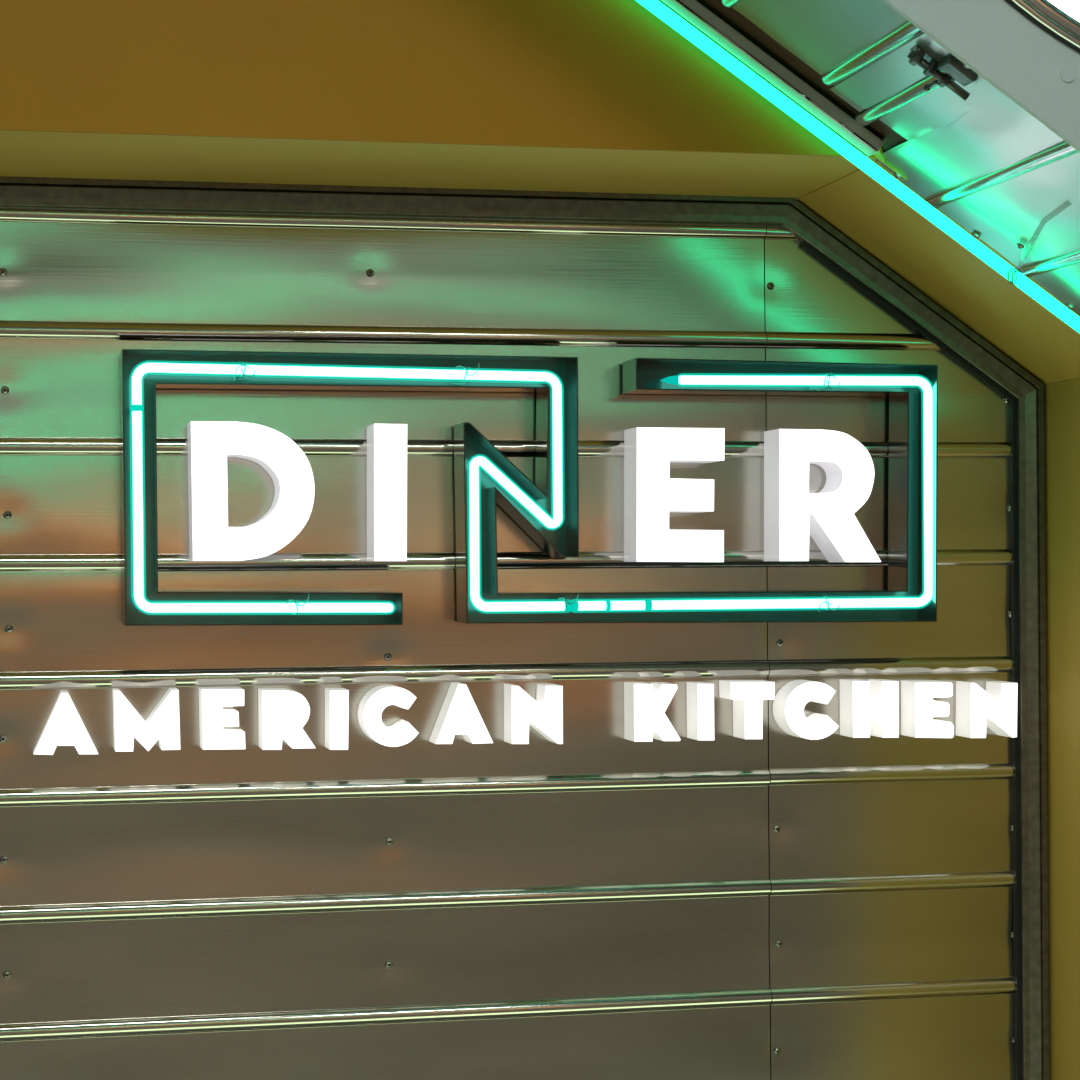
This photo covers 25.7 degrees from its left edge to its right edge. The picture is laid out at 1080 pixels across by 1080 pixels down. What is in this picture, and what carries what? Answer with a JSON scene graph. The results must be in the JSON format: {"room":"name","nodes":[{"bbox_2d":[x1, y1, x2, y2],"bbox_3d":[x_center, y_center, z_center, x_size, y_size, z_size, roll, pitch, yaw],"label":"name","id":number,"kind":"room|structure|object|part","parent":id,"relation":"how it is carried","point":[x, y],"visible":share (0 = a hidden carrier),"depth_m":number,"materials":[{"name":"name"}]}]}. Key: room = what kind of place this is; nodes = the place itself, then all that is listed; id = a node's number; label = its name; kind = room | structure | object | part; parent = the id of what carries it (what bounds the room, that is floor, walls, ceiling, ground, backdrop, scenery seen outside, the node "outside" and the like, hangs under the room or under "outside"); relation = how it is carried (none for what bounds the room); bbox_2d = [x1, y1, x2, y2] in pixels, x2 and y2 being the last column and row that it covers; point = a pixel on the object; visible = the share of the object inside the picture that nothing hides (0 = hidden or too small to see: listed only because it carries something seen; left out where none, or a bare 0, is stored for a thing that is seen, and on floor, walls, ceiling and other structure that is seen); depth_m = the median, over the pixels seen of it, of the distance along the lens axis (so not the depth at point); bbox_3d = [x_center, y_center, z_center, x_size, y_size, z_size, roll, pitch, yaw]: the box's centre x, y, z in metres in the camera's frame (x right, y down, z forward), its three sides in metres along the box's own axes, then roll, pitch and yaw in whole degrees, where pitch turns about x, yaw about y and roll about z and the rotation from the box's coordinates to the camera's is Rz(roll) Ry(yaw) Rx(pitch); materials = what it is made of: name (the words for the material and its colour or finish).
{"room":"diner","nodes":[
{"label":"diner","id":0,"kind":"room"},
{"bbox_2d":[0,0,875,157],"bbox_3d":[-1.577,-1.112,3.406,4.364,0.994,0.008,0,-1,-12],"label":"wall","id":1,"kind":"structure","parent":0,"point":[586,74],"depth_m":3.69,"materials":[{"name":"paint"}]},
{"bbox_2d":[0,130,875,198],"bbox_3d":[-1.623,-0.634,3.635,4.366,0.044,0.467,0,-1,-12],"label":"wall","id":2,"kind":"structure","parent":0,"point":[22,153],"depth_m":3.91,"materials":[{"name":"yellow paint"}]},
{"bbox_2d":[0,207,1015,1079],"bbox_3d":[-1.483,0.546,3.946,4.960,2.500,0.132,0,-1,-12],"label":"wall","id":3,"kind":"structure","parent":0,"point":[597,904],"depth_m":4.18,"materials":[{"name":"silver metal"}]},
{"bbox_2d":[33,691,97,754],"bbox_3d":[-0.802,0.309,3.996,0.108,0.104,0.074,0,-1,-12],"label":"sign letter","id":4,"kind":"object","parent":3,"relation":"attached to","point":[64,726],"visible":1,"depth_m":3.96,"materials":[{"name":"white plastic"}]},
{"bbox_2d":[112,688,179,751],"bbox_3d":[-0.670,0.306,4.025,0.111,0.104,0.074,0,-1,-12],"label":"sign letter","id":5,"kind":"object","parent":3,"relation":"attached to","point":[163,723],"visible":1,"depth_m":3.99,"materials":[{"name":"white plastic"}]},
{"bbox_2d":[199,687,244,749],"bbox_3d":[-0.545,0.305,4.052,0.074,0.103,0.074,0,-1,-12],"label":"sign letter","id":6,"kind":"object","parent":3,"relation":"attached to","point":[212,715],"visible":1,"depth_m":4.01,"materials":[{"name":"white plastic"}]},
{"bbox_2d":[187,421,314,560],"bbox_3d":[-0.495,-0.082,4.051,0.209,0.236,0.092,0,-1,-12],"label":"sign letter","id":7,"kind":"object","parent":3,"relation":"attached to","point":[210,443],"visible":1,"depth_m":4.00,"materials":[{"name":"white plastic"}]},
{"bbox_2d":[258,688,314,749],"bbox_3d":[-0.436,0.308,4.075,0.092,0.102,0.074,0,-1,-12],"label":"sign letter","id":8,"kind":"object","parent":3,"relation":"attached to","point":[283,714],"visible":1,"depth_m":4.04,"materials":[{"name":"white plastic"}]},
{"bbox_2d":[325,688,348,749],"bbox_3d":[-0.352,0.309,4.093,0.033,0.103,0.074,0,-1,-12],"label":"sign letter","id":9,"kind":"object","parent":3,"relation":"attached to","point":[336,699],"visible":1,"depth_m":4.06,"materials":[{"name":"white plastic"}]},
{"bbox_2d":[367,424,406,560],"bbox_3d":[-0.265,-0.081,4.100,0.059,0.236,0.092,0,-1,-12],"label":"sign letter","id":10,"kind":"object","parent":3,"relation":"attached to","point":[386,443],"visible":1,"depth_m":4.06,"materials":[{"name":"white plastic"}]},
{"bbox_2d":[358,685,418,746],"bbox_3d":[-0.264,0.305,4.112,0.097,0.104,0.074,0,-1,-12],"label":"sign letter","id":11,"kind":"object","parent":3,"relation":"attached to","point":[371,707],"visible":1,"depth_m":4.08,"materials":[{"name":"white plastic"}]},
{"bbox_2d":[0,176,790,224],"bbox_3d":[-1.674,-0.586,3.842,4.353,0.055,0.037,0,-1,-12],"label":"trim","id":12,"kind":"structure","parent":3,"relation":"attached to","point":[37,192],"depth_m":4.13,"materials":[{"name":"grey metal"}]},
{"bbox_2d":[429,682,492,743],"bbox_3d":[-0.139,0.303,4.139,0.102,0.104,0.074,0,-1,-12],"label":"sign letter","id":13,"kind":"object","parent":3,"relation":"attached to","point":[459,714],"visible":1,"depth_m":4.10,"materials":[{"name":"white plastic"}]},
{"bbox_2d":[120,349,937,625],"bbox_3d":[0.001,-0.086,4.154,1.451,0.473,0.096,0,-1,-12],"label":"sign","id":14,"kind":"object","parent":3,"relation":"attached to","point":[547,510],"visible":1,"depth_m":4.15,"materials":[{"name":"teal glass"}]},
{"bbox_2d":[504,684,562,743],"bbox_3d":[-0.012,0.306,4.167,0.092,0.104,0.074,0,-1,-12],"label":"sign letter","id":15,"kind":"object","parent":3,"relation":"attached to","point":[544,714],"visible":1,"depth_m":4.13,"materials":[{"name":"white plastic"}]},
{"bbox_2d":[624,682,680,741],"bbox_3d":[0.200,0.305,4.212,0.085,0.103,0.074,0,-1,-12],"label":"sign letter","id":16,"kind":"object","parent":3,"relation":"attached to","point":[645,704],"visible":1,"depth_m":4.18,"materials":[{"name":"white plastic"}]},
{"bbox_2d":[624,427,724,561],"bbox_3d":[0.239,-0.079,4.209,0.162,0.238,0.092,0,-1,-12],"label":"sign letter","id":17,"kind":"object","parent":3,"relation":"attached to","point":[650,493],"visible":1,"depth_m":4.16,"materials":[{"name":"white plastic"}]},
{"bbox_2d":[686,682,713,739],"bbox_3d":[0.287,0.306,4.231,0.030,0.101,0.074,0,-1,-12],"label":"sign letter","id":18,"kind":"object","parent":3,"relation":"attached to","point":[700,695],"visible":1,"depth_m":4.20,"materials":[{"name":"white plastic"}]},
{"bbox_2d":[719,680,774,738],"bbox_3d":[0.372,0.304,4.249,0.082,0.103,0.074,0,-1,-12],"label":"sign letter","id":19,"kind":"object","parent":3,"relation":"attached to","point":[747,696],"visible":1,"depth_m":4.22,"materials":[{"name":"white plastic"}]},
{"bbox_2d":[773,680,838,739],"bbox_3d":[0.480,0.306,4.273,0.101,0.104,0.074,0,-1,-12],"label":"sign letter","id":20,"kind":"object","parent":3,"relation":"attached to","point":[789,703],"visible":1,"depth_m":4.24,"materials":[{"name":"white plastic"}]},
{"bbox_2d":[764,429,880,561],"bbox_3d":[0.509,-0.079,4.267,0.191,0.238,0.092,0,-1,-12],"label":"sign letter","id":21,"kind":"object","parent":3,"relation":"attached to","point":[792,513],"visible":1,"depth_m":4.22,"materials":[{"name":"white plastic"}]},
{"bbox_2d":[840,679,898,737],"bbox_3d":[0.598,0.306,4.298,0.086,0.104,0.074,0,-1,-12],"label":"sign letter","id":22,"kind":"object","parent":3,"relation":"attached to","point":[871,707],"visible":1,"depth_m":4.27,"materials":[{"name":"white plastic"}]},
{"bbox_2d":[780,198,1043,400],"bbox_3d":[0.685,-0.441,4.350,0.503,0.367,0.037,0,-1,-12],"label":"trim","id":23,"kind":"structure","parent":3,"relation":"attached to","point":[820,239],"depth_m":4.34,"materials":[{"name":"grey metal"}]},
{"bbox_2d":[901,680,953,737],"bbox_3d":[0.708,0.309,4.322,0.073,0.103,0.074,0,-1,-12],"label":"sign letter","id":24,"kind":"object","parent":3,"relation":"attached to","point":[918,706],"visible":1,"depth_m":4.29,"materials":[{"name":"white plastic"}]},
{"bbox_2d":[956,681,1017,737],"bbox_3d":[0.821,0.311,4.346,0.092,0.102,0.074,0,-1,-12],"label":"sign letter","id":25,"kind":"object","parent":3,"relation":"attached to","point":[995,708],"visible":1,"depth_m":4.32,"materials":[{"name":"white plastic"}]},
{"bbox_2d":[1009,385,1049,1079],"bbox_3d":[0.911,0.738,4.386,0.058,2.052,0.037,0,-1,-12],"label":"trim","id":26,"kind":"structure","parent":3,"relation":"attached to","point":[1026,412],"depth_m":4.38,"materials":[{"name":"grey metal"}]},
{"bbox_2d":[696,0,1079,314],"bbox_3d":[0.238,-0.927,3.526,1.862,1.307,0.590,0,-1,-12],"label":"ceiling","id":27,"kind":"structure","parent":0,"point":[982,160],"depth_m":3.61,"materials":[{"name":"stainless steel"},{"name":"painted metal"}]},
{"bbox_2d":[661,0,885,156],"bbox_3d":[-0.053,-1.040,3.669,1.225,0.849,0.046,0,-1,-12],"label":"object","id":28,"kind":"object","parent":27,"relation":"attached to","point":[692,11],"visible":1,"depth_m":3.75,"materials":[{"name":"metal"}]},
{"bbox_2d":[635,0,1079,333],"bbox_3d":[0.400,-0.720,3.643,1.302,0.903,0.355,0,-1,-12],"label":"tube","id":29,"kind":"object","parent":27,"relation":"attached to","point":[656,7],"visible":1,"depth_m":3.81,"materials":[{"name":"teal glass"}]},
{"bbox_2d":[907,45,977,100],"bbox_3d":[0.581,-0.668,3.369,0.104,0.075,0.083,-1,-1,38],"label":"bolt","id":30,"kind":"object","parent":27,"relation":"attached to","point":[952,67],"visible":1,"depth_m":3.37,"materials":[{"name":"metal"}]},
{"bbox_3d":[0.566,-0.682,3.382,0.065,0.046,0.030,0,-1,-12],"label":"plate","id":31,"kind":"part","parent":30,"relation":"part of","materials":[{"name":"grey metal"}]},
{"bbox_3d":[0.566,-0.655,3.403,0.010,0.013,0.041,0,-1,-27],"label":"bolt handle","id":32,"kind":"part","parent":30,"relation":"part of","materials":[{"name":"grey metal"}]},
{"bbox_3d":[0.592,-0.664,3.346,0.046,0.036,0.044,0,-1,-12],"label":"plate","id":33,"kind":"part","parent":30,"relation":"part of","materials":[{"name":"grey metal"}]},
{"bbox_2d":[882,0,1079,151],"bbox_3d":[1.313,-0.277,3.441,3.980,4.100,0.016,0,-1,-12],"label":"trim","id":34,"kind":"structure","parent":27,"relation":"attached to","point":[1038,72],"depth_m":3.30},
{"bbox_2d":[1005,0,1079,52],"bbox_3d":[1.061,-1.316,3.397,1.411,1.411,0.037,0,-1,-12],"label":"round ceiling light","id":35,"kind":"object","parent":34,"relation":"attached to","point":[1060,19],"visible":1,"depth_m":3.30,"materials":[{"name":"silver metal"}]},
{"bbox_2d":[1049,0,1079,20],"bbox_3d":[1.059,-1.316,3.407,1.339,1.339,0.016,0,-1,-12],"label":"diffuser","id":36,"kind":"object","parent":35,"relation":"attached to","point":[1071,7],"depth_m":3.33,"materials":[{"name":"white plastic"}]},
{"bbox_2d":[796,161,1079,383],"bbox_3d":[0.762,-0.477,4.146,0.510,0.372,0.469,0,-1,-12],"label":"wall","id":37,"kind":"structure","parent":0,"point":[855,204],"depth_m":4.18,"materials":[{"name":"yellow paint"}]},
{"bbox_2d":[1044,378,1079,1079],"bbox_3d":[1.100,0.742,3.919,0.102,2.073,1.030,0,-1,-12],"label":"wall","id":38,"kind":"structure","parent":0,"point":[1061,399],"depth_m":4.33,"materials":[{"name":"yellow paint"}]}
]}

